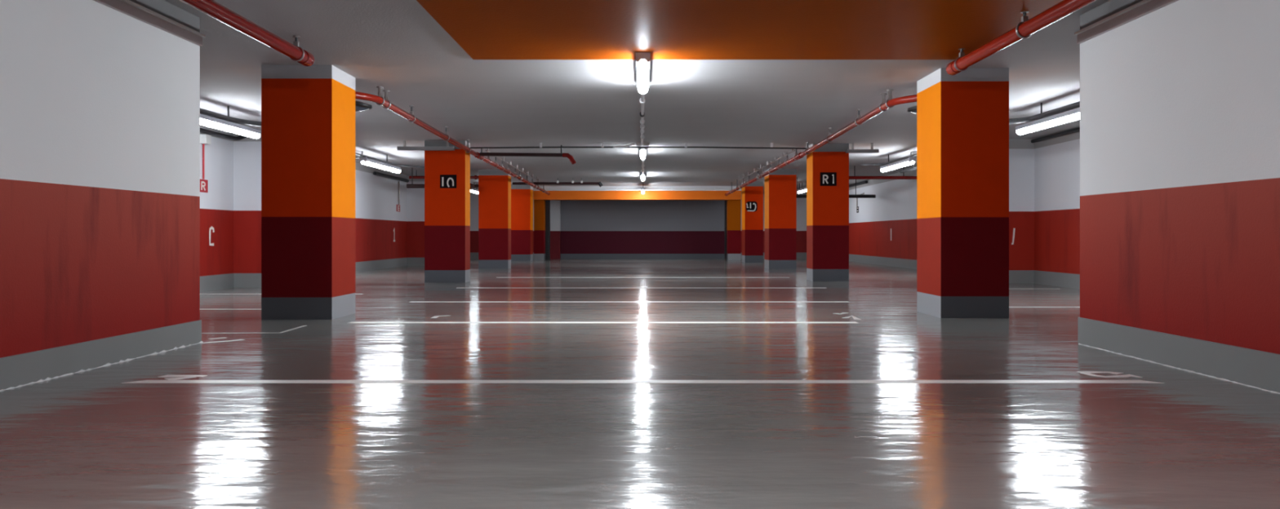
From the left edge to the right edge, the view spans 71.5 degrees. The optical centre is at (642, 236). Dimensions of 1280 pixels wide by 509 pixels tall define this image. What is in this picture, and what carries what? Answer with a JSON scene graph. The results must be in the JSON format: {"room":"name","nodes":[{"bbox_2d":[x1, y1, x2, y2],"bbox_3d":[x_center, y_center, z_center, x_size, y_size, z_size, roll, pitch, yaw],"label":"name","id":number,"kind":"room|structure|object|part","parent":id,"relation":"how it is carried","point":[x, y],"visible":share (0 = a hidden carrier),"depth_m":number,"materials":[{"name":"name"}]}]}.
{"room":"parking garage","nodes":[
{"label":"parking garage","id":0,"kind":"room"},
{"bbox_2d":[0,0,199,358],"bbox_3d":[-3.680,-0.445,0.040,0.300,2.590,14.080,0,0,0],"label":"wall","id":1,"kind":"structure","parent":0,"point":[100,104],"depth_m":5.72,"materials":[{"name":"paint"}]},
{"bbox_2d":[0,320,201,390],"bbox_3d":[-3.524,0.760,0.043,0.012,0.180,14.085,0,0,0],"label":"baseboard","id":2,"kind":"structure","parent":1,"relation":"attached to","point":[15,371],"depth_m":5.67,"materials":[{"name":"grey paint"}]},
{"bbox_2d":[0,341,203,391],"bbox_3d":[-3.515,0.849,4.538,0.032,0.026,5.076,0,0,0],"label":"floor line","id":3,"kind":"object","parent":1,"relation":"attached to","point":[183,346],"depth_m":5.62,"materials":[{"name":"white paint"}]},
{"bbox_2d":[93,0,205,45],"bbox_3d":[-3.520,-1.550,0.041,0.020,0.070,14.082,0,0,0],"label":"trim","id":4,"kind":"structure","parent":1,"relation":"attached to","point":[120,6],"depth_m":6.36,"materials":[{"name":"grey metal"}]},
{"bbox_2d":[200,124,424,276],"bbox_3d":[-6.350,-0.445,13.000,1.400,2.590,40.000,0,0,0],"label":"wall","id":5,"kind":"structure","parent":0,"point":[232,203],"depth_m":14.65,"materials":[{"name":"paint"}]},
{"bbox_2d":[200,179,208,192],"bbox_3d":[-6.744,-0.770,13.625,0.012,0.195,0.300,0,0,0],"label":"sign","id":6,"kind":"object","parent":5,"relation":"attached to","point":[203,183],"visible":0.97,"depth_m":13.65,"materials":[{"name":"red plastic"}]},
{"bbox_2d":[200,134,210,179],"bbox_3d":[-6.697,-1.210,13.605,0.100,0.680,0.160,0,0,0],"label":"conduit","id":7,"kind":"object","parent":5,"relation":"attached to","point":[204,139],"visible":0.89,"depth_m":13.59,"materials":[{"name":"red"}]},
{"bbox_2d":[208,226,214,245],"bbox_3d":[-6.747,0.001,13.911,0.004,0.309,0.164,0,0,0],"label":"letter","id":8,"kind":"object","parent":5,"relation":"attached to","point":[211,227],"depth_m":13.86,"materials":[{"name":"white paint"}]},
{"bbox_2d":[200,128,246,140],"bbox_3d":[-6.676,-1.637,13.013,0.245,0.168,3.025,0,0,4],"label":"conduit","id":9,"kind":"object","parent":5,"relation":"attached to","point":[202,130],"visible":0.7,"depth_m":14.09,"materials":[{"name":"black metal"}]},
{"bbox_2d":[200,257,424,292],"bbox_3d":[-6.190,0.733,20.000,1.120,0.235,26.000,0,0,0],"label":"baseboard","id":10,"kind":"structure","parent":5,"relation":"attached to","point":[212,282],"depth_m":14.63,"materials":[{"name":"grey paint"}]},
{"bbox_2d":[373,171,408,182],"bbox_3d":[-6.700,-1.570,23.750,0.090,0.090,3.100,0,0,0],"label":"conduit","id":11,"kind":"object","parent":5,"relation":"attached to","point":[375,173],"visible":1,"depth_m":23.48,"materials":[{"name":"black metal"}]},
{"bbox_2d":[396,204,399,212],"bbox_3d":[-6.744,-0.770,24.508,0.012,0.190,0.360,0,0,0],"label":"sign","id":12,"kind":"object","parent":5,"relation":"attached to","point":[397,206],"visible":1,"depth_m":24.53,"materials":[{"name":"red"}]},
{"bbox_2d":[398,181,399,204],"bbox_3d":[-6.726,-1.188,24.508,0.037,0.645,0.037,0,0,23],"label":"conduit","id":13,"kind":"object","parent":5,"relation":"attached to","point":[398,181],"visible":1,"depth_m":24.49,"materials":[{"name":"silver metal"}]},
{"bbox_2d":[164,0,1109,189],"bbox_3d":[0.125,-1.865,13.000,14.350,0.250,40.600,0,0,0],"label":"ceiling","id":14,"kind":"structure","parent":0,"point":[397,46],"depth_m":10.84,"materials":[{"name":"paint"}]},
{"bbox_2d":[200,106,261,126],"bbox_3d":[-5.352,-1.637,11.356,0.834,0.206,4.683,0,0,14],"label":"support rail","id":15,"kind":"object","parent":14,"relation":"hanging from","point":[205,112],"visible":0.32,"depth_m":11.89,"materials":[{"name":"grey metal"}]},
{"bbox_2d":[200,113,261,138],"bbox_3d":[-5.550,-1.468,11.883,0.144,0.140,1.874,0,0,0],"label":"ceiling light","id":16,"kind":"object","parent":15,"relation":"attached to","point":[207,121],"visible":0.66,"depth_m":11.83,"materials":[{"name":"white plastic"}]},
{"bbox_2d":[179,0,314,66],"bbox_3d":[-2.990,-1.628,2.510,0.144,0.224,11.020,0,0,0],"label":"pipe","id":17,"kind":"object","parent":14,"relation":"hanging from","point":[211,8],"visible":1,"depth_m":6.77,"materials":[{"name":"red metal"}]},
{"bbox_2d":[355,151,369,160],"bbox_3d":[-5.750,-1.643,17.200,0.184,0.193,2.400,0,0,0],"label":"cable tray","id":18,"kind":"object","parent":14,"relation":"hanging from","point":[357,157],"visible":0.12,"depth_m":17.78,"materials":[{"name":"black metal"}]},
{"bbox_2d":[355,152,424,168],"bbox_3d":[-5.398,-1.644,18.029,0.469,0.192,4.846,0,0,7],"label":"support rail","id":19,"kind":"object","parent":14,"relation":"hanging from","point":[356,153],"visible":0.75,"depth_m":18.99,"materials":[{"name":"grey metal"}]},
{"bbox_2d":[359,156,400,173],"bbox_3d":[-5.450,-1.468,18.573,0.144,0.140,2.554,0,0,0],"label":"ceiling light","id":20,"kind":"object","parent":19,"relation":"attached to","point":[364,160],"visible":1,"depth_m":18.20,"materials":[{"name":"white plastic"}]},
{"bbox_2d":[397,140,454,151],"bbox_3d":[-3.930,-1.647,16.115,1.020,0.185,0.110,0,0,0],"label":"cable tray","id":21,"kind":"object","parent":14,"relation":"attached to","point":[404,148],"visible":0.96,"depth_m":16.06,"materials":[{"name":"grey metal"}]},
{"bbox_2d":[406,167,474,189],"bbox_3d":[-5.150,-1.468,22.600,1.700,0.545,0.146,0,0,0],"label":"support rail","id":22,"kind":"object","parent":14,"relation":"hanging from","point":[408,186],"visible":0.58,"depth_m":22.56,"materials":[{"name":"grey metal"}]},
{"bbox_2d":[408,169,478,179],"bbox_3d":[-5.225,-1.613,23.400,1.850,0.255,0.117,0,0,0],"label":"support rail","id":23,"kind":"object","parent":14,"relation":"hanging from","point":[475,177],"visible":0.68,"depth_m":23.37,"materials":[{"name":"grey metal"}]},
{"bbox_2d":[355,86,576,195],"bbox_3d":[-2.454,-1.552,20.030,2.338,0.376,20.400,0,0,0],"label":"pipe","id":24,"kind":"object","parent":14,"relation":"hanging from","point":[379,100],"visible":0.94,"depth_m":15.11,"materials":[{"name":"red metal"}]},
{"bbox_3d":[-3.062,-1.681,10.350,0.041,0.111,0.041,0,0,23],"label":"rod","id":25,"kind":"part","parent":24,"relation":"part of","materials":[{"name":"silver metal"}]},
{"bbox_3d":[-3.067,-1.680,10.620,0.041,0.112,0.041,0,0,23],"label":"rod","id":26,"kind":"part","parent":24,"relation":"part of","materials":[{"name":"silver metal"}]},
{"bbox_2d":[470,182,478,194],"bbox_3d":[-5.500,-1.570,28.598,0.144,0.340,2.004,0,0,0],"label":"ceiling light","id":27,"kind":"object","parent":14,"relation":"hanging from","point":[472,190],"visible":0.37,"depth_m":28.87,"materials":[{"name":"white plastic"}]},
{"bbox_2d":[485,148,537,182],"bbox_3d":[-3.075,-1.671,21.750,0.028,0.139,8.900,0,0,0],"label":"conduit","id":28,"kind":"object","parent":14,"relation":"hanging from","point":[487,150],"visible":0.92,"depth_m":21.13,"materials":[{"name":"silver metal"}]},
{"bbox_2d":[512,177,602,186],"bbox_3d":[-2.549,-1.601,26.600,2.702,0.278,0.100,0,0,0],"label":"pipe","id":29,"kind":"object","parent":14,"relation":"hanging from","point":[557,182],"visible":1,"depth_m":26.56,"materials":[{"name":"red metal"}]},
{"bbox_2d":[533,186,741,199],"bbox_3d":[-0.195,-1.505,31.200,7.230,0.470,0.600,0,0,0],"label":"ceiling beam","id":30,"kind":"structure","parent":14,"relation":"attached to","point":[557,193],"depth_m":30.90,"materials":[{"name":"orange paint"}]},
{"bbox_2d":[605,188,729,191],"bbox_3d":[0.850,-1.620,30.870,4.300,0.080,0.060,0,0,0],"label":"conduit","id":31,"kind":"object","parent":30,"relation":"attached to","point":[616,189],"visible":1,"depth_m":30.85,"materials":[{"name":"grey metal"}]},
{"bbox_2d":[470,142,806,149],"bbox_3d":[-0.552,-1.675,16.573,7.305,0.129,0.163,0,0,2],"label":"conduit","id":32,"kind":"object","parent":14,"relation":"attached to","point":[540,144],"visible":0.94,"depth_m":16.53,"materials":[{"name":"black metal"}]},
{"bbox_2d":[639,93,644,146],"bbox_3d":[-0.010,-1.692,13.255,0.068,0.096,6.450,0,0,0],"label":"conduit","id":33,"kind":"object","parent":14,"relation":"attached to","point":[642,100],"visible":0.98,"depth_m":12.56,"materials":[{"name":"white metal"}]},
{"bbox_2d":[635,52,650,93],"bbox_3d":[0.000,-1.667,9.188,0.144,0.145,1.664,0,0,0],"label":"ceiling light","id":34,"kind":"object","parent":14,"relation":"attached to","point":[642,59],"visible":1,"depth_m":8.68,"materials":[{"name":"white plastic"}]},
{"bbox_2d":[637,59,648,93],"bbox_3d":[0.000,-1.650,9.205,0.109,0.112,1.630,0,0,0],"label":"diffuser","id":35,"kind":"object","parent":34,"relation":"attached to","point":[642,64],"depth_m":8.93,"materials":[{"name":"white plastic"}]},
{"bbox_2d":[639,146,646,159],"bbox_3d":[0.000,-1.669,17.848,0.144,0.139,1.704,0,0,0],"label":"ceiling light","id":36,"kind":"object","parent":14,"relation":"attached to","point":[642,150],"visible":0.86,"depth_m":17.19,"materials":[{"name":"white plastic"}]},
{"bbox_2d":[640,149,645,159],"bbox_3d":[0.000,-1.650,17.865,0.098,0.100,1.670,0,0,0],"label":"diffuser","id":37,"kind":"object","parent":36,"relation":"attached to","point":[642,151],"depth_m":17.49,"materials":[{"name":"white plastic"}]},
{"bbox_2d":[640,172,645,181],"bbox_3d":[0.000,-1.669,25.048,0.144,0.139,1.704,0,0,0],"label":"ceiling light","id":38,"kind":"object","parent":14,"relation":"attached to","point":[642,177],"visible":0.96,"depth_m":24.23,"materials":[{"name":"white plastic"}]},
{"bbox_2d":[640,182,644,194],"bbox_3d":[0.000,-1.595,29.848,0.144,0.290,1.704,0,0,0],"label":"ceiling light","id":39,"kind":"object","parent":14,"relation":"hanging from","point":[642,189],"visible":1,"depth_m":29.04,"materials":[{"name":"white plastic"}]},
{"bbox_2d":[641,159,644,175],"bbox_3d":[0.000,-1.691,21.450,0.072,0.098,5.500,0,0,0],"label":"conduit","id":40,"kind":"object","parent":14,"relation":"attached to","point":[642,161],"visible":0.8,"depth_m":21.20,"materials":[{"name":"white metal"}]},
{"bbox_2d":[416,0,1062,59],"bbox_3d":[0.750,-1.744,2.350,4.820,0.032,12.700,0,0,0],"label":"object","id":41,"kind":"structure","parent":14,"relation":"attached to","point":[486,29],"depth_m":7.33,"materials":[{"name":"orange paint"}]},
{"bbox_2d":[737,149,795,182],"bbox_3d":[2.875,-1.671,21.750,0.029,0.139,8.902,0,0,-1],"label":"conduit","id":42,"kind":"object","parent":14,"relation":"hanging from","point":[793,150],"visible":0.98,"depth_m":20.75,"materials":[{"name":"silver metal"}]},
{"bbox_2d":[797,181,806,193],"bbox_3d":[5.150,-1.570,28.398,0.144,0.340,2.004,0,0,0],"label":"ceiling light","id":43,"kind":"object","parent":14,"relation":"hanging from","point":[804,189],"visible":0.59,"depth_m":28.57,"materials":[{"name":"white plastic"}]},
{"bbox_2d":[797,189,806,193],"bbox_3d":[5.150,-1.450,28.415,0.098,0.100,1.970,0,0,0],"label":"diffuser","id":44,"kind":"object","parent":43,"relation":"attached to","point":[799,191],"depth_m":28.59,"materials":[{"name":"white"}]},
{"bbox_2d":[724,88,916,195],"bbox_3d":[2.887,-1.550,20.125,0.661,0.381,20.206,0,0,-2],"label":"pipe","id":45,"kind":"object","parent":14,"relation":"hanging from","point":[890,103],"visible":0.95,"depth_m":13.15,"materials":[{"name":"red metal"}]},
{"bbox_3d":[2.939,-1.678,10.850,0.041,0.116,0.041,0,0,-23],"label":"rod","id":46,"kind":"part","parent":45,"relation":"part of","materials":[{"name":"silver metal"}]},
{"bbox_3d":[2.933,-1.678,10.550,0.041,0.115,0.041,0,0,23],"label":"rod","id":47,"kind":"part","parent":45,"relation":"part of","materials":[{"name":"silver metal"}]},
{"bbox_2d":[796,177,875,198],"bbox_3d":[5.450,-1.423,26.400,2.900,0.635,0.146,0,0,0],"label":"pipe","id":48,"kind":"object","parent":14,"relation":"hanging from","point":[855,196],"visible":0.41,"depth_m":26.36,"materials":[{"name":"black metal"}]},
{"bbox_2d":[845,142,879,153],"bbox_3d":[4.100,-1.647,16.615,0.600,0.185,0.110,0,0,0],"label":"cable tray","id":49,"kind":"object","parent":14,"relation":"attached to","point":[852,150],"visible":1,"depth_m":16.56,"materials":[{"name":"grey metal"}]},
{"bbox_2d":[848,165,916,179],"bbox_3d":[5.645,-1.561,22.000,2.690,0.358,0.123,0,0,0],"label":"pipe","id":50,"kind":"object","parent":14,"relation":"hanging from","point":[855,177],"visible":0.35,"depth_m":21.97,"materials":[{"name":"red metal"}]},
{"bbox_2d":[860,153,916,165],"bbox_3d":[5.225,-1.644,17.630,0.435,0.192,4.046,0,0,-6],"label":"support rail","id":51,"kind":"object","parent":14,"relation":"hanging from","point":[914,154],"visible":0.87,"depth_m":18.96,"materials":[{"name":"grey metal"}]},
{"bbox_2d":[880,156,916,172],"bbox_3d":[5.250,-1.468,18.398,0.144,0.140,2.204,0,0,0],"label":"ceiling light","id":52,"kind":"object","parent":51,"relation":"attached to","point":[911,160],"visible":1,"depth_m":18.04,"materials":[{"name":"white plastic"}]},
{"bbox_2d":[880,160,914,172],"bbox_3d":[5.250,-1.450,18.415,0.101,0.104,2.170,0,0,0],"label":"diffuser","id":53,"kind":"object","parent":52,"relation":"attached to","point":[899,164],"depth_m":18.27,"materials":[{"name":"white plastic"}]},
{"bbox_2d":[899,163,916,173],"bbox_3d":[5.875,-1.583,18.600,0.077,0.315,3.201,0,0,0],"label":"support rail","id":54,"kind":"object","parent":14,"relation":"hanging from","point":[913,168],"visible":0.36,"depth_m":19.51,"materials":[{"name":"grey metal"}]},
{"bbox_2d":[946,0,1097,75],"bbox_3d":[2.945,-1.631,2.745,0.147,0.219,11.490,0,0,0],"label":"pipe","id":55,"kind":"object","parent":14,"relation":"hanging from","point":[1026,28],"visible":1,"depth_m":6.84,"materials":[{"name":"red metal"}]},
{"bbox_2d":[1008,101,1079,124],"bbox_3d":[5.113,-1.637,10.571,0.904,0.206,3.874,0,0,-15],"label":"support rail","id":56,"kind":"object","parent":14,"relation":"hanging from","point":[1020,120],"visible":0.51,"depth_m":11.46,"materials":[{"name":"grey metal"}]},
{"bbox_2d":[1014,107,1079,134],"bbox_3d":[5.220,-1.468,11.273,0.144,0.140,2.154,0,0,0],"label":"ceiling light","id":57,"kind":"object","parent":56,"relation":"attached to","point":[1068,116],"visible":0.65,"depth_m":11.32,"materials":[{"name":"white plastic"}]},
{"bbox_2d":[470,189,806,253],"bbox_3d":[0.125,-0.445,33.150,13.750,2.590,0.300,0,0,0],"label":"wall","id":58,"kind":"structure","parent":0,"point":[587,226],"depth_m":33.00,"materials":[{"name":"paint"}]},
{"bbox_2d":[470,253,806,258],"bbox_3d":[0.125,0.733,32.992,13.750,0.235,0.015,0,0,0],"label":"baseboard","id":59,"kind":"structure","parent":58,"relation":"attached to","point":[562,255],"depth_m":32.99,"materials":[{"name":"grey stone"}]},
{"bbox_2d":[0,258,1279,508],"bbox_3d":[0.125,0.950,13.000,14.350,0.200,40.600,0,0,0],"label":"floor","id":60,"kind":"structure","parent":0,"point":[91,439],"depth_m":4.24,"materials":[{"name":"paint"}]},
{"bbox_2d":[158,374,207,380],"bbox_3d":[-2.791,0.849,5.381,0.236,0.002,0.226,0,0,40],"label":"floor marking","id":61,"kind":"object","parent":60,"relation":"on","point":[182,377],"depth_m":5.37,"materials":[{"name":"white paint"}]},
{"bbox_2d":[200,337,244,343],"bbox_3d":[-3.470,0.849,7.227,0.304,0.002,0.346,0,0,40],"label":"floor marking","id":62,"kind":"object","parent":60,"relation":"on","point":[217,338],"depth_m":7.21,"materials":[{"name":"paint"}]},
{"bbox_2d":[200,309,261,310],"bbox_3d":[-5.350,0.849,10.300,2.500,0.002,0.080,0,0,0],"label":"floor line","id":63,"kind":"object","parent":60,"relation":"on","point":[200,309],"visible":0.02,"depth_m":10.26,"materials":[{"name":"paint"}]},
{"bbox_2d":[201,325,306,333],"bbox_3d":[-3.510,0.849,8.085,0.687,0.002,0.691,0,0,0],"label":"floor marking","id":64,"kind":"object","parent":60,"relation":"on","point":[302,326],"depth_m":7.76,"materials":[{"name":"paint"}]},
{"bbox_2d":[200,293,362,294],"bbox_3d":[-5.300,0.849,13.000,2.400,0.002,0.080,0,0,0],"label":"floor line","id":65,"kind":"object","parent":60,"relation":"on","point":[200,294],"visible":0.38,"depth_m":12.98,"materials":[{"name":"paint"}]},
{"bbox_2d":[261,64,355,319],"bbox_3d":[-3.518,-0.445,9.400,0.716,2.590,0.740,0,0,0],"label":"pillar","id":66,"kind":"structure","parent":60,"relation":"on","point":[308,113],"depth_m":9.03,"materials":[{"name":"orange paint"}]},
{"bbox_2d":[355,100,372,111],"bbox_3d":[-3.271,-1.478,10.012,0.388,0.151,0.389,0,0,45],"label":"convex mirror","id":67,"kind":"object","parent":66,"relation":"attached to","point":[359,106],"visible":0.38,"depth_m":9.94,"materials":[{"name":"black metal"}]},
{"bbox_2d":[355,105,368,111],"bbox_3d":[-3.270,-1.450,10.020,0.361,0.097,0.275,0,0,0],"label":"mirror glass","id":68,"kind":"object","parent":67,"relation":"attached to","point":[357,108],"depth_m":9.96,"materials":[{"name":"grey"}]},
{"bbox_2d":[424,140,470,282],"bbox_3d":[-3.610,-0.445,16.430,0.740,2.590,0.460,0,0,0],"label":"pillar","id":69,"kind":"structure","parent":60,"relation":"on","point":[446,211],"depth_m":16.20,"materials":[{"name":"orange paint"}]},
{"bbox_2d":[440,174,456,188],"bbox_3d":[-3.547,-0.995,16.194,0.300,0.245,0.012,0,0,0],"label":"sign","id":70,"kind":"object","parent":69,"relation":"attached to","point":[446,181],"visible":1,"depth_m":16.19,"materials":[{"name":"black"}]},
{"bbox_2d":[478,169,511,268],"bbox_3d":[-3.905,-0.445,23.460,0.770,2.590,0.520,0,0,0],"label":"pillar","id":71,"kind":"structure","parent":60,"relation":"on","point":[494,185],"depth_m":23.20,"materials":[{"name":"orange paint"}]},
{"bbox_2d":[511,184,533,261],"bbox_3d":[-4.135,-0.445,30.375,0.670,2.590,0.750,0,0,0],"label":"pillar","id":72,"kind":"structure","parent":60,"relation":"on","point":[522,195],"depth_m":30.00,"materials":[{"name":"orange paint"}]},
{"bbox_2d":[533,200,545,260],"bbox_3d":[-3.635,-0.210,31.275,0.350,2.120,0.450,0,0,0],"label":"pillar","id":73,"kind":"structure","parent":60,"relation":"on","point":[539,205],"depth_m":31.05,"materials":[{"name":"orange paint"}]},
{"bbox_2d":[545,200,550,260],"bbox_3d":[-3.380,-0.210,31.560,0.160,2.120,0.120,0,0,0],"label":"trim","id":74,"kind":"structure","parent":73,"relation":"attached to","point":[547,202],"depth_m":31.50,"materials":[{"name":"black metal"}]},
{"bbox_2d":[550,200,560,259],"bbox_3d":[-3.305,-0.445,32.875,0.490,2.590,0.250,0,0,0],"label":"wall pier","id":75,"kind":"object","parent":60,"relation":"on","point":[555,205],"visible":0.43,"depth_m":32.75,"materials":[{"name":"paint"}]},
{"bbox_2d":[348,321,857,323],"bbox_3d":[-0.390,0.849,8.720,4.980,0.002,0.130,0,0,0],"label":"floor line","id":76,"kind":"object","parent":60,"relation":"on","point":[352,322],"visible":1,"depth_m":8.70,"materials":[{"name":"white paint"}]},
{"bbox_2d":[408,302,849,302],"bbox_3d":[-0.175,0.849,11.450,5.650,0.002,0.100,0,0,0],"label":"floor line","id":77,"kind":"object","parent":60,"relation":"on","point":[409,302],"visible":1,"depth_m":11.40,"materials":[{"name":"white paint"}]},
{"bbox_2d":[121,380,1164,383],"bbox_3d":[0.000,0.849,5.180,6.020,0.002,0.100,0,0,0],"label":"floor line","id":78,"kind":"object","parent":60,"relation":"on","point":[143,381],"visible":1,"depth_m":5.16,"materials":[{"name":"white paint"}]},
{"bbox_2d":[726,200,741,260],"bbox_3d":[3.195,-0.210,31.275,0.450,2.120,0.450,0,0,0],"label":"pillar","id":79,"kind":"structure","parent":60,"relation":"on","point":[733,207],"depth_m":31.05,"materials":[{"name":"orange paint"}]},
{"bbox_2d":[724,200,726,260],"bbox_3d":[2.935,-0.210,31.560,0.070,2.120,0.120,0,0,0],"label":"trim","id":80,"kind":"structure","parent":79,"relation":"attached to","point":[725,201],"depth_m":31.50,"materials":[{"name":"black metal"}]},
{"bbox_2d":[742,181,763,262],"bbox_3d":[3.538,-0.445,28.750,0.585,2.590,0.900,0,0,0],"label":"pillar","id":81,"kind":"structure","parent":60,"relation":"on","point":[752,221],"depth_m":28.30,"materials":[{"name":"paint"}]},
{"bbox_2d":[746,201,757,211],"bbox_3d":[3.460,-0.940,28.294,0.360,0.330,0.012,0,0,0],"label":"sign","id":82,"kind":"object","parent":81,"relation":"attached to","point":[750,206],"visible":1,"depth_m":28.29,"materials":[{"name":"black"}]},
{"bbox_2d":[764,168,796,269],"bbox_3d":[3.615,-0.445,23.425,0.710,2.590,0.850,0,0,0],"label":"pillar","id":83,"kind":"structure","parent":60,"relation":"on","point":[780,185],"depth_m":23.00,"materials":[{"name":"orange paint"}]},
{"bbox_2d":[806,143,848,281],"bbox_3d":[3.530,-0.445,17.010,0.680,2.590,0.620,0,0,0],"label":"pillar","id":84,"kind":"structure","parent":60,"relation":"on","point":[827,206],"depth_m":16.70,"materials":[{"name":"orange paint"}]},
{"bbox_2d":[820,172,836,186],"bbox_3d":[3.482,-1.070,16.694,0.310,0.255,0.012,0,0,0],"label":"sign","id":85,"kind":"object","parent":84,"relation":"attached to","point":[827,179],"visible":1,"depth_m":16.69,"materials":[{"name":"black"}]},
{"bbox_2d":[834,312,861,319],"bbox_3d":[2.154,0.849,9.448,0.190,0.002,0.838,0,0,4],"label":"floor marking","id":86,"kind":"object","parent":60,"relation":"on","point":[854,317],"depth_m":9.31,"materials":[{"name":"paint"}]},
{"bbox_2d":[916,67,1008,318],"bbox_3d":[3.433,-0.445,9.590,0.705,2.590,0.800,0,0,0],"label":"pillar","id":87,"kind":"structure","parent":60,"relation":"on","point":[962,117],"depth_m":9.19,"materials":[{"name":"paint"}]},
{"bbox_2d":[906,105,916,113],"bbox_3d":[3.269,-1.478,10.252,0.388,0.151,0.389,0,0,45],"label":"convex mirror","id":88,"kind":"object","parent":87,"relation":"attached to","point":[912,109],"visible":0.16,"depth_m":10.20,"materials":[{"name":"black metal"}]},
{"bbox_2d":[1008,306,1079,307],"bbox_3d":[5.400,0.849,10.600,2.800,0.002,0.080,0,0,0],"label":"floor line","id":89,"kind":"object","parent":60,"relation":"on","point":[1009,307],"visible":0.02,"depth_m":10.60,"materials":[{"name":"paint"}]},
{"bbox_2d":[1079,371,1142,377],"bbox_3d":[2.854,0.849,5.451,0.296,0.002,0.242,0,0,0],"label":"floor marking","id":90,"kind":"object","parent":60,"relation":"on","point":[1088,373],"depth_m":5.43,"materials":[{"name":"white paint"}]},
{"bbox_2d":[848,131,1079,274],"bbox_3d":[6.650,-0.445,13.000,1.300,2.590,40.000,0,0,0],"label":"wall","id":91,"kind":"structure","parent":0,"point":[1044,175],"depth_m":15.90,"materials":[{"name":"paint"}]},
{"bbox_2d":[848,180,867,187],"bbox_3d":[6.908,-1.675,29.550,0.125,0.100,3.903,0,0,-1],"label":"conduit","id":92,"kind":"object","parent":91,"relation":"attached to","point":[865,181],"visible":0.68,"depth_m":28.47,"materials":[{"name":"black metal"}]},
{"bbox_2d":[848,254,1079,288],"bbox_3d":[6.490,0.733,20.000,1.020,0.235,26.000,0,0,0],"label":"baseboard","id":93,"kind":"structure","parent":91,"relation":"attached to","point":[1015,277],"depth_m":15.88,"materials":[{"name":"grey paint"}]},
{"bbox_2d":[1011,228,1015,244],"bbox_3d":[6.625,0.006,15.898,0.064,0.295,0.004,0,0,0],"label":"letter","id":94,"kind":"object","parent":91,"relation":"attached to","point":[1014,229],"depth_m":15.90,"materials":[{"name":"white paint"}]},
{"bbox_2d":[1031,127,1079,142],"bbox_3d":[6.950,-1.695,13.180,0.064,0.074,5.360,0,0,0],"label":"conduit","id":95,"kind":"object","parent":91,"relation":"attached to","point":[1077,130],"visible":0.14,"depth_m":14.90,"materials":[{"name":"black metal"}]},
{"bbox_2d":[1080,0,1279,354],"bbox_3d":[3.590,-0.445,0.000,0.300,2.590,14.000,0,0,0],"label":"wall","id":96,"kind":"structure","parent":0,"point":[1180,100],"depth_m":5.67,"materials":[{"name":"paint"}]},
{"bbox_2d":[1074,0,1177,44],"bbox_3d":[3.430,-1.550,0.001,0.020,0.070,14.002,0,0,0],"label":"trim","id":97,"kind":"structure","parent":96,"relation":"attached to","point":[1152,6],"depth_m":6.33,"materials":[{"name":"grey metal"}]},
{"bbox_2d":[1077,317,1279,393],"bbox_3d":[3.434,0.745,0.003,0.012,0.210,14.005,0,0,0],"label":"baseboard","id":98,"kind":"structure","parent":96,"relation":"attached to","point":[1246,366],"depth_m":5.60,"materials":[{"name":"grey paint"}]},
{"bbox_2d":[1078,343,1279,394],"bbox_3d":[3.425,0.849,4.485,0.020,0.012,4.971,0,0,0],"label":"floor line","id":99,"kind":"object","parent":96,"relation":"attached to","point":[1078,344],"depth_m":5.62,"materials":[{"name":"white paint"}]}
]}

